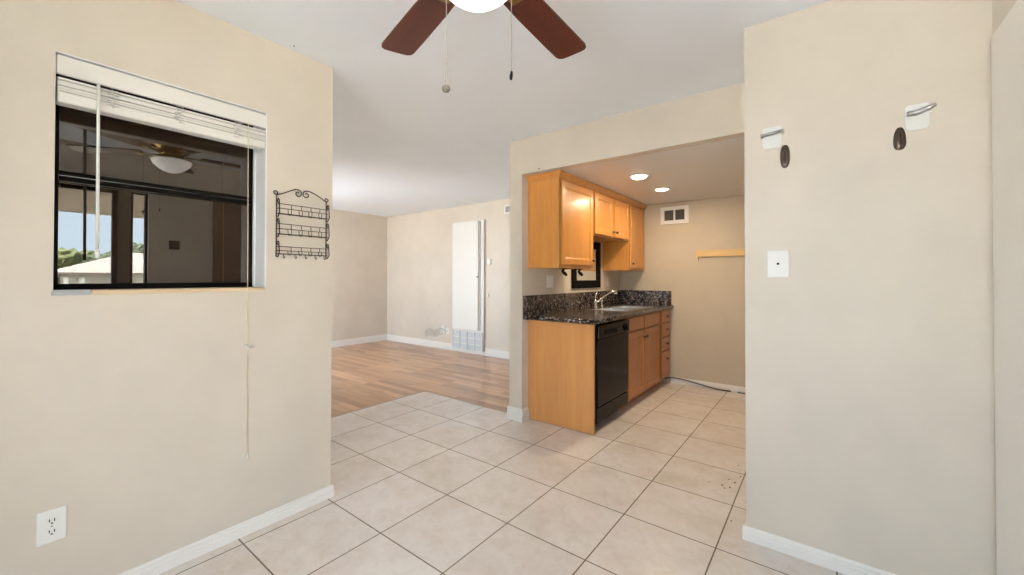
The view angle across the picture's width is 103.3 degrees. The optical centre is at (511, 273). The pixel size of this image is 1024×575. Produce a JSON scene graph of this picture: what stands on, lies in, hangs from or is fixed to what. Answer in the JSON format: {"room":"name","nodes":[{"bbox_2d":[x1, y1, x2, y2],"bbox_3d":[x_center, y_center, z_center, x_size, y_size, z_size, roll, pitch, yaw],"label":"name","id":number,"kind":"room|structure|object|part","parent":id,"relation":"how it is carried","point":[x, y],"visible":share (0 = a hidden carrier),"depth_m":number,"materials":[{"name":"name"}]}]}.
{"room":"dining area","nodes":[
{"label":"dining area","id":0,"kind":"room"},
{"bbox_2d":[0,0,332,574],"bbox_3d":[-2.005,0.030,1.164,0.160,2.440,3.005,0,-1,38],"label":"wall","id":1,"kind":"structure","parent":0,"point":[125,412],"depth_m":1.69,"materials":[{"name":"beige paint"}]},
{"bbox_2d":[36,505,66,546],"bbox_3d":[-1.662,0.913,1.464,0.009,0.117,0.072,0,-1,38],"label":"wall outlet","id":2,"kind":"object","parent":1,"relation":"attached to","point":[51,524],"visible":1,"depth_m":1.46,"materials":[{"name":"white plastic"}]},
{"bbox_2d":[45,516,58,525],"bbox_3d":[-1.661,0.894,1.462,0.004,0.027,0.033,0,-1,38],"label":"receptacle","id":3,"kind":"object","parent":2,"relation":"attached to","point":[49,520],"depth_m":1.46,"materials":[{"name":"white plastic"}]},
{"bbox_2d":[45,527,58,536],"bbox_3d":[-1.661,0.932,1.462,0.004,0.027,0.033,0,-1,38],"label":"receptacle","id":4,"kind":"object","parent":2,"relation":"attached to","point":[49,531],"depth_m":1.46,"materials":[{"name":"white plastic"}]},
{"bbox_2d":[51,50,266,295],"bbox_3d":[-1.517,-0.363,1.805,0.176,0.897,0.714,0,-1,38],"label":"window","id":5,"kind":"structure","parent":1,"relation":"in","point":[177,214],"depth_m":1.81,"materials":[{"name":"brown metal"}]},
{"bbox_3d":[-1.704,0.072,1.558,0.176,0.021,0.102,0,-1,38],"label":"sill","id":6,"kind":"part","parent":5,"relation":"part of","materials":[{"name":"grey"}]},
{"bbox_3d":[-1.577,-0.157,1.852,0.006,0.406,0.672,0,-1,38],"label":"pane","id":7,"kind":"part","parent":5,"relation":"part of","materials":[{"name":"clear glass"}]},
{"bbox_3d":[-1.583,-0.588,1.862,0.006,0.385,0.672,0,-1,38],"label":"pane","id":8,"kind":"part","parent":5,"relation":"part of","materials":[{"name":"clear glass"}]},
{"bbox_3d":[-1.565,-0.378,1.845,0.052,0.040,0.670,0,-1,38],"label":"meeting rail","id":9,"kind":"part","parent":5,"relation":"part of","materials":[{"name":"brown metal"}]},
{"bbox_2d":[56,54,265,459],"bbox_3d":[-1.472,0.048,1.768,0.080,1.707,0.703,0,-1,38],"label":"window blind","id":10,"kind":"object","parent":5,"relation":"attached to","point":[72,94],"visible":1,"depth_m":1.68,"materials":[{"name":"white plastic"}]},
{"bbox_3d":[-1.573,-0.692,1.601,0.006,0.077,0.044,0,-1,38],"label":"ladder cord","id":11,"kind":"part","parent":10,"relation":"part of","materials":[{"name":"white fabric"}]},
{"bbox_3d":[-1.475,-0.645,1.777,0.056,0.037,0.696,0,-1,38],"label":"rail","id":12,"kind":"part","parent":10,"relation":"part of","materials":[{"name":"white plastic"}]},
{"bbox_3d":[-1.482,-0.782,1.784,0.051,0.047,0.696,0,-1,38],"label":"head rail","id":13,"kind":"part","parent":10,"relation":"part of","materials":[{"name":"white plastic"}]},
{"bbox_3d":[-1.448,-0.689,1.764,0.006,0.076,0.044,0,-1,38],"label":"ladder cord","id":14,"kind":"part","parent":10,"relation":"part of","materials":[{"name":"white fabric"}]},
{"bbox_3d":[-1.311,-0.687,1.942,0.006,0.076,0.043,0,-1,38],"label":"ladder cord","id":15,"kind":"part","parent":10,"relation":"part of","materials":[{"name":"white fabric"}]},
{"bbox_3d":[-1.281,0.081,1.963,0.006,1.615,0.009,0,-1,-7],"label":"lift cord","id":16,"kind":"part","parent":10,"relation":"part of","materials":[{"name":"beige fabric"}]},
{"bbox_3d":[-1.487,0.077,1.841,0.176,0.018,0.608,0,-1,38],"label":"sill","id":17,"kind":"part","parent":5,"relation":"part of","materials":[{"name":"beige wood"}]},
{"bbox_2d":[118,484,333,574],"bbox_3d":[-1.890,1.219,1.160,0.014,0.064,2.879,0,-1,38],"label":"baseboard","id":18,"kind":"structure","parent":1,"relation":"attached to","point":[166,562],"depth_m":1.89,"materials":[{"name":"white paint"}]},
{"bbox_2d":[273,189,329,259],"bbox_3d":[-1.109,-0.261,2.160,0.047,0.373,0.290,0,-1,38],"label":"wall rack","id":19,"kind":"object","parent":1,"relation":"attached to","point":[279,203],"visible":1,"depth_m":2.15,"materials":[{"name":"grey metal"}]},
{"bbox_2d":[276,241,329,258],"bbox_3d":[-1.113,-0.123,2.166,0.031,0.086,0.272,0,-1,38],"label":"basket","id":20,"kind":"object","parent":19,"relation":"on","point":[277,242],"depth_m":2.14,"materials":[{"name":"grey metal"}]},
{"bbox_2d":[276,218,329,240],"bbox_3d":[-1.113,-0.232,2.167,0.031,0.100,0.272,0,-1,38],"label":"basket","id":21,"kind":"object","parent":19,"relation":"on","point":[327,227],"depth_m":2.15,"materials":[{"name":"grey metal"}]},
{"bbox_2d":[276,198,329,221],"bbox_3d":[-1.113,-0.335,2.168,0.031,0.098,0.272,0,-1,38],"label":"basket","id":22,"kind":"object","parent":19,"relation":"on","point":[327,206],"depth_m":2.14,"materials":[{"name":"grey metal"}]},
{"bbox_2d":[332,209,386,340],"bbox_3d":[-3.607,0.084,6.683,0.140,2.440,3.795,0,-1,38],"label":"wall","id":23,"kind":"structure","parent":0,"point":[359,240],"depth_m":7.54,"materials":[{"name":"beige paint"}]},
{"bbox_2d":[331,334,386,347],"bbox_3d":[-2.921,1.255,7.440,0.014,0.115,1.462,0,-1,38],"label":"baseboard","id":24,"kind":"structure","parent":23,"relation":"attached to","point":[353,341],"depth_m":7.52,"materials":[{"name":"white paint"}]},
{"bbox_2d":[387,199,509,350],"bbox_3d":[-0.588,0.088,6.671,4.662,2.440,0.140,0,-1,38],"label":"wall","id":25,"kind":"structure","parent":0,"point":[419,244],"depth_m":7.15,"materials":[{"name":"beige paint"}]},
{"bbox_2d":[425,328,445,336],"bbox_3d":[-1.335,1.039,7.119,0.545,0.178,0.032,0,-1,38],"label":"loose cable","id":26,"kind":"object","parent":25,"relation":"attached to","point":[427,328],"visible":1,"depth_m":7.14,"materials":[{"name":"grey plastic"}]},
{"bbox_2d":[387,334,508,358],"bbox_3d":[-0.638,1.250,6.599,4.659,0.115,0.014,0,-1,38],"label":"baseboard","id":27,"kind":"structure","parent":25,"relation":"attached to","point":[436,344],"depth_m":7.05,"materials":[{"name":"white paint"}]},
{"bbox_2d":[452,219,485,352],"bbox_3d":[-0.727,0.203,6.649,0.725,2.121,0.062,0,-1,38],"label":"furnace","id":28,"kind":"object","parent":25,"relation":"attached to","point":[469,237],"visible":1,"depth_m":6.62,"materials":[{"name":"white metal"}]},
{"bbox_3d":[-0.771,0.046,6.683,0.585,1.765,0.025,0,-1,38],"label":"door","id":29,"kind":"part","parent":28,"relation":"part of","materials":[{"name":"white metal"}]},
{"bbox_2d":[452,329,482,351],"bbox_3d":[-0.738,1.100,6.643,0.685,0.306,0.026,0,-1,38],"label":"grille","id":30,"kind":"object","parent":28,"relation":"attached to","point":[466,339],"depth_m":6.62,"materials":[{"name":"white metal"}]},
{"bbox_2d":[504,205,509,213],"bbox_3d":[-0.005,-0.977,6.138,0.275,0.130,0.014,0,-1,38],"label":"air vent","id":31,"kind":"object","parent":25,"relation":"in","point":[506,207],"visible":0.44,"depth_m":6.19,"materials":[{"name":"white plastic"}]},
{"bbox_2d":[159,340,844,574],"bbox_3d":[-1.469,1.332,3.207,7.750,0.120,6.920,0,-1,38],"label":"floor","id":32,"kind":"structure","parent":0,"point":[425,483],"depth_m":2.38,"materials":[{"name":"beige tile"}]},
{"bbox_2d":[331,391,506,417],"bbox_3d":[-0.995,1.274,3.354,1.257,0.007,1.750,0,-1,38],"label":"trim","id":33,"kind":"structure","parent":32,"relation":"on","point":[420,391],"depth_m":3.97,"materials":[{"name":"beige wood"}]},
{"bbox_2d":[528,320,594,434],"bbox_3d":[0.402,0.839,3.397,0.630,0.874,0.023,0,-1,38],"label":"end panel","id":34,"kind":"object","parent":32,"relation":"on","point":[561,392],"visible":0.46,"depth_m":3.37,"materials":[{"name":"brown wood"}]},
{"bbox_2d":[595,319,628,424],"bbox_3d":[0.648,0.847,3.658,0.642,0.864,0.655,0,-1,38],"label":"dishwasher","id":35,"kind":"object","parent":32,"relation":"on","point":[611,338],"visible":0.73,"depth_m":3.43,"materials":[{"name":"black plastic"}]},
{"bbox_3d":[0.859,1.139,3.492,0.036,0.110,0.647,0,-1,38],"label":"kick plate","id":36,"kind":"part","parent":35,"relation":"part of","materials":[{"name":"black plastic"}]},
{"bbox_3d":[0.862,0.804,3.494,0.042,0.540,0.647,0,-1,38],"label":"door","id":37,"kind":"part","parent":35,"relation":"part of","materials":[{"name":"black plastic"}]},
{"bbox_3d":[0.866,0.476,3.494,0.052,0.105,0.647,0,-1,38],"label":"control panel","id":38,"kind":"part","parent":35,"relation":"part of","materials":[{"name":"black plastic"}]},
{"bbox_2d":[619,312,658,408],"bbox_3d":[1.131,0.850,4.311,0.644,0.874,0.940,0,-1,38],"label":"base cabinet","id":39,"kind":"object","parent":32,"relation":"on","point":[643,333],"visible":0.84,"depth_m":4.08,"materials":[{"name":"brown wood"}]},
{"bbox_2d":[523,290,673,324],"bbox_3d":[1.006,0.307,4.158,0.666,0.208,2.135,0,-1,38],"label":"countertop","id":40,"kind":"structure","parent":39,"relation":"on","point":[562,307],"depth_m":4.00,"materials":[{"name":"stone"}]},
{"bbox_2d":[593,290,616,307],"bbox_3d":[1.015,0.277,4.421,0.306,0.188,0.056,0,-1,-21],"label":"faucet","id":41,"kind":"object","parent":40,"relation":"on","point":[595,301],"visible":1,"depth_m":4.38,"materials":[{"name":"silver metal"}]},
{"bbox_3d":[1.031,0.259,4.419,0.279,0.151,0.036,0,-1,-20],"label":"spout","id":42,"kind":"part","parent":41,"relation":"part of","materials":[{"name":"silver metal"}]},
{"bbox_2d":[586,305,651,311],"bbox_3d":[1.155,0.457,4.278,0.409,0.181,0.824,0,-1,38],"label":"sink","id":43,"kind":"object","parent":40,"relation":"in","point":[617,308],"visible":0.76,"depth_m":4.29,"materials":[{"name":"silver metal"}]},
{"bbox_3d":[1.054,0.458,4.110,0.290,0.176,0.360,0,-1,38],"label":"bowl","id":44,"kind":"part","parent":43,"relation":"part of","materials":[{"name":"silver metal"}]},
{"bbox_3d":[1.292,0.461,4.419,0.290,0.176,0.360,0,-1,38],"label":"bowl","id":45,"kind":"part","parent":43,"relation":"part of","materials":[{"name":"silver metal"}]},
{"bbox_3d":[1.207,0.873,3.940,0.015,0.613,0.415,0,-1,38],"label":"door","id":46,"kind":"part","parent":39,"relation":"part of","materials":[{"name":"brown wood"}]},
{"bbox_3d":[1.481,0.876,4.297,0.015,0.613,0.455,0,-1,38],"label":"door","id":47,"kind":"part","parent":39,"relation":"part of","materials":[{"name":"brown wood"}]},
{"bbox_2d":[652,310,669,387],"bbox_3d":[1.537,0.856,4.840,0.644,0.874,0.393,0,-1,38],"label":"base cabinet","id":48,"kind":"object","parent":32,"relation":"on","point":[664,316],"visible":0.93,"depth_m":4.62,"materials":[{"name":"brown wood"}]},
{"bbox_3d":[1.772,1.041,4.674,0.015,0.293,0.320,0,-1,38],"label":"drawer","id":49,"kind":"part","parent":48,"relation":"part of","materials":[{"name":"brown wood"}]},
{"bbox_3d":[1.772,0.807,4.676,0.015,0.146,0.320,0,-1,38],"label":"drawer","id":50,"kind":"part","parent":48,"relation":"part of","materials":[{"name":"brown wood"}]},
{"bbox_3d":[1.772,0.647,4.678,0.015,0.146,0.320,0,-1,38],"label":"drawer","id":51,"kind":"part","parent":48,"relation":"part of","materials":[{"name":"brown wood"}]},
{"bbox_3d":[1.773,0.495,4.680,0.015,0.130,0.320,0,-1,38],"label":"drawer","id":52,"kind":"part","parent":48,"relation":"part of","materials":[{"name":"brown wood"}]},
{"bbox_2d":[664,377,745,393],"bbox_3d":[2.328,1.256,4.434,1.323,0.069,0.047,0,-1,38],"label":"cable","id":53,"kind":"object","parent":32,"relation":"on","point":[667,377],"visible":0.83,"depth_m":4.57,"materials":[{"name":"grey plastic"}]},
{"bbox_2d":[176,0,830,216],"bbox_3d":[-1.465,-1.238,3.233,7.750,0.140,6.920,0,-1,38],"label":"ceiling","id":54,"kind":"structure","parent":0,"point":[402,144],"depth_m":2.40,"materials":[{"name":"white paint"}]},
{"bbox_2d":[382,0,585,92],"bbox_3d":[-0.085,-0.822,1.221,1.232,0.728,1.190,0,-1,38],"label":"ceiling fan","id":55,"kind":"object","parent":54,"relation":"hanging from","point":[424,16],"visible":1,"depth_m":1.49,"materials":[{"name":"brown wood"}]},
{"bbox_3d":[-0.349,-0.927,1.511,0.136,0.007,0.454,-4,2,-37],"label":"blade","id":56,"kind":"part","parent":55,"relation":"part of","materials":[{"name":"brown wood"}]},
{"bbox_3d":[-0.150,-0.698,1.075,0.005,0.441,0.091,0,-1,23],"label":"pull chain","id":57,"kind":"part","parent":55,"relation":"part of","materials":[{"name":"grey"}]},
{"bbox_3d":[-0.103,-0.833,1.186,0.248,0.092,0.248,0,-1,38],"label":"lamp shade","id":58,"kind":"part","parent":55,"relation":"part of","materials":[{"name":"white glass"}]},
{"bbox_3d":[-0.029,-0.722,1.090,0.005,0.393,0.092,1,-1,-38],"label":"pull chain","id":59,"kind":"part","parent":55,"relation":"part of","materials":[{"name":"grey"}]},
{"bbox_3d":[0.129,-0.926,1.521,0.136,0.007,0.454,-5,-3,35],"label":"blade","id":60,"kind":"part","parent":55,"relation":"part of","materials":[{"name":"brown wood"}]},
{"bbox_2d":[509,139,619,408],"bbox_3d":[0.723,0.067,4.446,0.135,2.440,2.268,0,-1,38],"label":"wall","id":61,"kind":"structure","parent":0,"point":[524,281],"depth_m":3.56,"materials":[{"name":"beige paint"}]},
{"bbox_2d":[507,406,523,421],"bbox_3d":[0.026,1.225,3.526,0.170,0.105,0.019,0,-1,38],"label":"baseboard","id":62,"kind":"structure","parent":61,"relation":"attached to","point":[513,413],"depth_m":3.52,"materials":[{"name":"white paint"}]},
{"bbox_2d":[523,296,526,314],"bbox_3d":[0.111,0.279,3.520,0.019,0.168,0.033,0,-1,38],"label":"backsplash","id":63,"kind":"structure","parent":61,"relation":"attached to","point":[524,297],"depth_m":3.51,"materials":[{"name":"stone"}]},
{"bbox_2d":[521,407,529,421],"bbox_3d":[0.115,1.225,3.518,0.019,0.105,0.104,0,-1,38],"label":"baseboard","id":64,"kind":"structure","parent":61,"relation":"attached to","point":[526,416],"depth_m":3.52,"materials":[{"name":"white paint"}]},
{"bbox_2d":[547,275,552,287],"bbox_3d":[0.365,0.079,3.865,0.009,0.115,0.115,0,-1,38],"label":"wall switch","id":65,"kind":"object","parent":61,"relation":"attached to","point":[549,277],"visible":1,"depth_m":3.85,"materials":[{"name":"white plastic"}]},
{"bbox_2d":[528,178,594,275],"bbox_3d":[0.475,-0.388,3.722,0.363,0.832,0.615,0,-1,38],"label":"upper cabinet","id":66,"kind":"object","parent":61,"relation":"attached to","point":[560,211],"depth_m":3.52,"materials":[{"name":"brown wood"}]},
{"bbox_3d":[0.443,-0.009,3.531,0.090,0.069,0.032,0,-1,38],"label":"paper towel bracket","id":67,"kind":"part","parent":66,"relation":"part of","materials":[{"name":"black metal"}]},
{"bbox_3d":[0.593,-0.428,3.635,0.015,0.713,0.580,0,-1,38],"label":"door","id":68,"kind":"part","parent":66,"relation":"part of","materials":[{"name":"brown wood"}]},
{"bbox_2d":[526,170,646,209],"bbox_3d":[0.898,-0.820,4.284,0.353,0.052,2.086,0,-1,38],"label":"crown molding","id":69,"kind":"structure","parent":66,"relation":"attached to","point":[562,174],"depth_m":3.68,"materials":[{"name":"brown wood"}]},
{"bbox_2d":[527,290,620,314],"bbox_3d":[0.760,0.289,4.367,0.022,0.168,2.104,0,-1,38],"label":"backsplash","id":70,"kind":"structure","parent":61,"relation":"attached to","point":[544,303],"depth_m":4.07,"materials":[{"name":"stone"}]},
{"bbox_2d":[571,242,600,288],"bbox_3d":[0.822,-0.097,4.451,0.022,0.519,0.660,0,-1,38],"label":"window","id":71,"kind":"structure","parent":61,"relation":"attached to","point":[591,278],"depth_m":4.54,"materials":[{"name":"black wood"}]},
{"bbox_2d":[577,249,596,279],"bbox_3d":[0.819,-0.097,4.454,0.007,0.369,0.510,0,-1,38],"label":"mirror glass","id":72,"kind":"object","parent":71,"relation":"attached to","point":[588,274],"depth_m":4.54,"materials":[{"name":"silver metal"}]},
{"bbox_2d":[592,190,628,242],"bbox_3d":[0.940,-0.580,4.329,0.363,0.435,0.910,0,-1,38],"label":"upper cabinet","id":73,"kind":"object","parent":61,"relation":"attached to","point":[610,215],"visible":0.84,"depth_m":4.20,"materials":[{"name":"brown wood"}]},
{"bbox_3d":[0.928,-0.580,4.073,0.015,0.400,0.430,0,-1,38],"label":"door","id":74,"kind":"part","parent":73,"relation":"part of","materials":[{"name":"brown wood"}]},
{"bbox_3d":[1.199,-0.576,4.426,0.015,0.400,0.410,0,-1,38],"label":"door","id":75,"kind":"part","parent":73,"relation":"part of","materials":[{"name":"brown wood"}]},
{"bbox_2d":[603,204,644,270],"bbox_3d":[1.377,-0.410,4.896,0.363,0.763,0.525,0,-1,38],"label":"upper cabinet","id":76,"kind":"object","parent":61,"relation":"attached to","point":[617,256],"visible":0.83,"depth_m":4.73,"materials":[{"name":"brown wood"}]},
{"bbox_3d":[1.470,-0.416,4.777,0.015,0.713,0.390,0,-1,38],"label":"door","id":77,"kind":"part","parent":76,"relation":"part of","materials":[{"name":"brown wood"}]},
{"bbox_2d":[522,83,743,175],"bbox_3d":[1.172,-1.016,2.740,2.668,0.306,0.090,0,-1,38],"label":"wall header","id":78,"kind":"structure","parent":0,"point":[717,115],"depth_m":2.87,"materials":[{"name":"beige paint"}]},
{"bbox_2d":[563,137,744,204],"bbox_3d":[1.830,-0.885,3.596,2.710,0.060,2.082,0,-1,38],"label":"ceiling","id":79,"kind":"structure","parent":0,"point":[714,169],"depth_m":3.48,"materials":[{"name":"paint"}]},
{"bbox_2d":[627,173,650,179],"bbox_3d":[1.121,-0.843,3.576,0.204,0.026,0.204,0,-1,38],"label":"recessed light","id":80,"kind":"object","parent":79,"relation":"in","point":[639,176],"visible":1,"depth_m":3.54,"materials":[{"name":"white plastic"}]},
{"bbox_3d":[1.121,-0.843,3.576,0.128,0.025,0.128,0,-1,38],"label":"bulb","id":81,"kind":"part","parent":80,"relation":"part of","materials":[{"name":"white glass"}]},
{"bbox_2d":[652,187,672,191],"bbox_3d":[1.522,-0.845,4.111,0.204,0.012,0.204,0,-1,38],"label":"recessed light","id":82,"kind":"object","parent":79,"relation":"in","point":[661,189],"visible":1,"depth_m":4.08,"materials":[{"name":"white plastic"}]},
{"bbox_2d":[620,195,744,386],"bbox_3d":[2.495,0.070,4.438,2.690,2.440,0.120,0,-1,38],"label":"wall","id":83,"kind":"structure","parent":0,"point":[707,321],"depth_m":4.62,"materials":[{"name":"beige paint"}]},
{"bbox_2d":[621,290,671,304],"bbox_3d":[1.647,0.296,4.998,0.616,0.168,0.022,0,-1,38],"label":"backsplash","id":84,"kind":"structure","parent":83,"relation":"attached to","point":[627,296],"depth_m":4.98,"materials":[{"name":"stone"}]},
{"bbox_2d":[660,205,688,224],"bbox_3d":[1.924,-0.689,4.801,0.320,0.205,0.014,0,-1,38],"label":"air vent","id":85,"kind":"object","parent":83,"relation":"in","point":[675,214],"visible":1,"depth_m":4.79,"materials":[{"name":"white plastic"}]},
{"bbox_2d":[671,377,745,392],"bbox_3d":[2.695,1.254,4.187,2.040,0.066,0.014,0,-1,38],"label":"baseboard","id":86,"kind":"structure","parent":83,"relation":"attached to","point":[673,380],"depth_m":4.55,"materials":[{"name":"white paint"}]},
{"bbox_2d":[696,249,744,260],"bbox_3d":[2.522,-0.201,4.327,1.030,0.123,0.028,0,-1,38],"label":"shelf","id":87,"kind":"object","parent":83,"relation":"attached to","point":[726,252],"visible":0.54,"depth_m":4.48,"materials":[{"name":"brown wood"}]},
{"bbox_2d":[744,0,996,574],"bbox_3d":[1.754,0.043,1.912,1.047,2.440,0.735,0,-1,38],"label":"wall","id":88,"kind":"structure","parent":0,"point":[870,379],"depth_m":1.66,"materials":[{"name":"beige paint"}]},
{"bbox_2d":[760,126,783,149],"bbox_3d":[1.196,-0.626,1.865,0.095,0.098,0.031,0,-1,38],"label":"hook","id":89,"kind":"object","parent":88,"relation":"attached to","point":[771,137],"visible":1,"depth_m":1.87,"materials":[{"name":"white plastic"}]},
{"bbox_2d":[767,250,788,276],"bbox_3d":[1.218,-0.043,1.856,0.085,0.125,0.008,0,-1,38],"label":"cable plate","id":90,"kind":"object","parent":88,"relation":"attached to","point":[777,260],"visible":1,"depth_m":1.85,"materials":[{"name":"white plastic"}]},
{"bbox_2d":[780,145,789,167],"bbox_3d":[1.232,-0.532,1.831,0.037,0.106,0.040,0,-1,38],"label":"hook","id":91,"kind":"object","parent":88,"relation":"attached to","point":[785,152],"visible":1,"depth_m":1.84,"materials":[{"name":"brown metal"}]},
{"bbox_2d":[742,525,895,574],"bbox_3d":[1.416,1.229,1.686,0.802,0.062,0.014,0,-1,38],"label":"baseboard","id":92,"kind":"structure","parent":88,"relation":"attached to","point":[825,559],"depth_m":1.77,"materials":[{"name":"white paint"}]},
{"bbox_2d":[893,127,905,149],"bbox_3d":[1.534,-0.536,1.600,0.039,0.092,0.039,0,-1,38],"label":"hook","id":93,"kind":"object","parent":88,"relation":"attached to","point":[899,139],"visible":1,"depth_m":1.61,"materials":[{"name":"brown metal"}]},
{"bbox_2d":[905,102,936,130],"bbox_3d":[1.577,-0.611,1.564,0.084,0.098,0.045,0,-1,38],"label":"hook","id":94,"kind":"object","parent":88,"relation":"attached to","point":[917,116],"visible":1,"depth_m":1.58,"materials":[{"name":"white plastic"}]},
{"bbox_3d":[1.579,-0.628,1.563,0.025,0.030,0.084,0,-1,-35],"label":"lever","id":95,"kind":"part","parent":94,"relation":"part of","materials":[{"name":"silver metal"}]},
{"bbox_2d":[992,0,1016,35],"bbox_3d":[0.572,0.020,-0.176,0.140,2.440,4.018,0,-1,38],"label":"wall","id":96,"kind":"structure","parent":0,"point":[1000,8],"depth_m":1.41,"materials":[{"name":"beige paint"}]},
{"bbox_2d":[991,0,1023,574],"bbox_3d":[1.609,0.207,1.298,0.012,2.100,0.343,0,-1,38],"label":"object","id":97,"kind":"structure","parent":96,"relation":"attached to","point":[1007,43],"depth_m":1.32,"materials":[{"name":"white paint"}]}
]}

